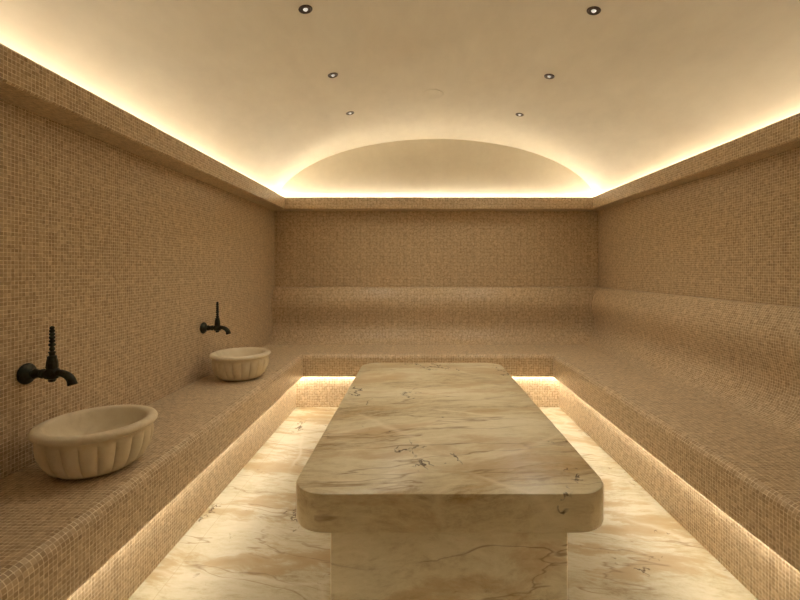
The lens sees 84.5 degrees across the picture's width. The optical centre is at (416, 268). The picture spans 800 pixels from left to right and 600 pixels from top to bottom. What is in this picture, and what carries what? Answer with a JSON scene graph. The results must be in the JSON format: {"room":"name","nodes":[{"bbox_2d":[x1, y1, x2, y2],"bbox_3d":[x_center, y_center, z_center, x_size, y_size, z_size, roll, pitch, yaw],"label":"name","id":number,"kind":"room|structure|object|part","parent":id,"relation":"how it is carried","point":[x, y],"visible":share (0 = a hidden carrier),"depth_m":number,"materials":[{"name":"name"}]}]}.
{"room":"spa","nodes":[
{"label":"spa","id":0,"kind":"room"},
{"bbox_2d":[0,100,274,479],"bbox_3d":[-1.520,0.296,1.585,0.150,1.813,6.070,0,0,0],"label":"wall","id":1,"kind":"structure","parent":0,"point":[126,254],"depth_m":2.04,"materials":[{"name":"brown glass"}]},
{"bbox_2d":[16,326,77,385],"bbox_3d":[-1.350,0.321,1.622,0.190,0.221,0.078,0,0,0],"label":"tap","id":2,"kind":"object","parent":1,"relation":"attached to","point":[27,372],"visible":1,"depth_m":1.61,"materials":[{"name":"black metal"}]},
{"bbox_3d":[-1.345,0.266,1.622,0.024,0.112,0.024,0,0,0],"label":"handle","id":3,"kind":"part","parent":2,"relation":"part of","materials":[{"name":"brown metal"}]},
{"bbox_3d":[-1.291,0.401,1.622,0.073,0.061,0.033,0,0,0],"label":"spout","id":4,"kind":"part","parent":2,"relation":"part of","materials":[{"name":"brown metal"}]},
{"bbox_2d":[0,43,284,210],"bbox_3d":[-1.370,-0.646,1.585,0.150,0.117,5.770,0,0,0],"label":"trim","id":5,"kind":"structure","parent":1,"relation":"attached to","point":[26,84],"depth_m":1.88,"materials":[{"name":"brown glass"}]},
{"bbox_2d":[200,302,230,334],"bbox_3d":[-1.350,0.332,2.965,0.190,0.221,0.078,0,0,0],"label":"tap","id":6,"kind":"object","parent":1,"relation":"attached to","point":[204,327],"visible":1,"depth_m":2.95,"materials":[{"name":"black metal"}]},
{"bbox_3d":[-1.345,0.277,2.965,0.024,0.112,0.024,0,0,0],"label":"handle","id":7,"kind":"part","parent":6,"relation":"part of","materials":[{"name":"brown metal"}]},
{"bbox_3d":[-1.291,0.412,2.965,0.073,0.061,0.033,0,0,0],"label":"spout","id":8,"kind":"part","parent":6,"relation":"part of","materials":[{"name":"brown metal"}]},
{"bbox_2d":[0,0,799,195],"bbox_3d":[0.198,-1.030,1.585,3.545,0.841,6.070,0,0,0],"label":"ceiling","id":9,"kind":"structure","parent":0,"point":[638,89],"depth_m":2.46,"materials":[{"name":"paint"}]},
{"bbox_2d":[298,5,311,13],"bbox_3d":[-0.535,-1.246,2.110,0.067,0.022,0.067,0,0,-18],"label":"recessed light","id":10,"kind":"object","parent":9,"relation":"in","point":[304,9],"visible":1,"depth_m":2.11,"materials":[{"name":"brown metal"}]},
{"bbox_2d":[328,72,337,77],"bbox_3d":[-0.540,-1.245,2.825,0.067,0.022,0.067,0,0,-18],"label":"recessed light","id":11,"kind":"object","parent":9,"relation":"in","point":[331,75],"visible":1,"depth_m":2.82,"materials":[{"name":"brown metal"}]},
{"bbox_2d":[421,89,443,98],"bbox_3d":[0.115,-1.319,3.320,0.172,0.004,0.172,0,0,0],"label":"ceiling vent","id":12,"kind":"object","parent":9,"relation":"in","point":[430,94],"visible":1,"depth_m":3.32,"materials":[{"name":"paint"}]},
{"bbox_2d":[544,74,554,78],"bbox_3d":[0.865,-1.259,2.875,0.067,0.020,0.067,0,0,13],"label":"recessed light","id":13,"kind":"object","parent":9,"relation":"in","point":[547,76],"visible":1,"depth_m":2.87,"materials":[{"name":"brown metal"}]},
{"bbox_2d":[587,6,600,14],"bbox_3d":[0.862,-1.260,2.145,0.067,0.020,0.067,0,0,13],"label":"recessed light","id":14,"kind":"object","parent":9,"relation":"in","point":[594,10],"visible":1,"depth_m":2.14,"materials":[{"name":"brown metal"}]},
{"bbox_2d":[275,139,597,286],"bbox_3d":[0.198,-0.069,4.545,3.325,2.544,0.150,0,0,0],"label":"wall","id":15,"kind":"structure","parent":0,"point":[313,248],"depth_m":4.47,"materials":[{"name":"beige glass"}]},
{"bbox_2d":[278,197,595,210],"bbox_3d":[0.198,-0.646,4.393,3.285,0.117,0.155,0,0,0],"label":"trim","id":16,"kind":"structure","parent":15,"relation":"attached to","point":[291,203],"depth_m":4.32,"materials":[{"name":"beige tile"}]},
{"bbox_2d":[128,407,757,599],"bbox_3d":[0.198,1.263,1.585,3.585,0.120,6.070,0,0,0],"label":"floor","id":17,"kind":"structure","parent":0,"point":[250,543],"depth_m":1.89,"materials":[{"name":"stone"}]},
{"bbox_2d":[0,287,799,599],"bbox_3d":[0.198,0.693,1.585,3.282,1.020,5.767,0,0,0],"label":"bench","id":18,"kind":"object","parent":17,"relation":"on","point":[697,399],"visible":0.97,"depth_m":2.32,"materials":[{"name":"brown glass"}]},
{"bbox_2d":[28,404,157,479],"bbox_3d":[-1.187,0.643,1.634,0.388,0.172,0.388,0,0,0],"label":"stone basin","id":19,"kind":"object","parent":18,"relation":"on","point":[97,441],"visible":1,"depth_m":1.54,"materials":[{"name":"stone"}]},
{"bbox_2d":[209,347,270,380],"bbox_3d":[-1.188,0.643,2.965,0.388,0.172,0.388,0,0,-23],"label":"stone basin","id":20,"kind":"object","parent":18,"relation":"on","point":[242,363],"visible":1,"depth_m":2.84,"materials":[{"name":"stone"}]},
{"bbox_3d":[0.198,0.467,4.352,3.282,0.567,0.234,0,0,0],"label":"backrest","id":21,"kind":"part","parent":18,"relation":"part of","materials":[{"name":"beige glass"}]},
{"bbox_3d":[1.722,0.467,1.585,0.234,0.567,5.767,0,0,0],"label":"backrest","id":22,"kind":"part","parent":18,"relation":"part of","materials":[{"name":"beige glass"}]},
{"bbox_2d":[296,363,603,599],"bbox_3d":[0.101,0.926,2.163,0.949,0.553,1.783,0,0,0],"label":"platform","id":23,"kind":"object","parent":17,"relation":"on","point":[427,481],"visible":1,"depth_m":1.38,"materials":[{"name":"beige stone"}]},
{"bbox_2d":[598,147,799,306],"bbox_3d":[1.915,0.296,1.585,0.150,1.813,6.070,0,0,0],"label":"wall","id":24,"kind":"structure","parent":0,"point":[733,234],"depth_m":2.71,"materials":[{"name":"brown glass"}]},
{"bbox_2d":[593,113,799,210],"bbox_3d":[1.781,-0.646,1.585,0.118,0.117,5.770,0,0,0],"label":"trim","id":25,"kind":"structure","parent":24,"relation":"attached to","point":[781,136],"depth_m":2.56,"materials":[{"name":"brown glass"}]}
]}

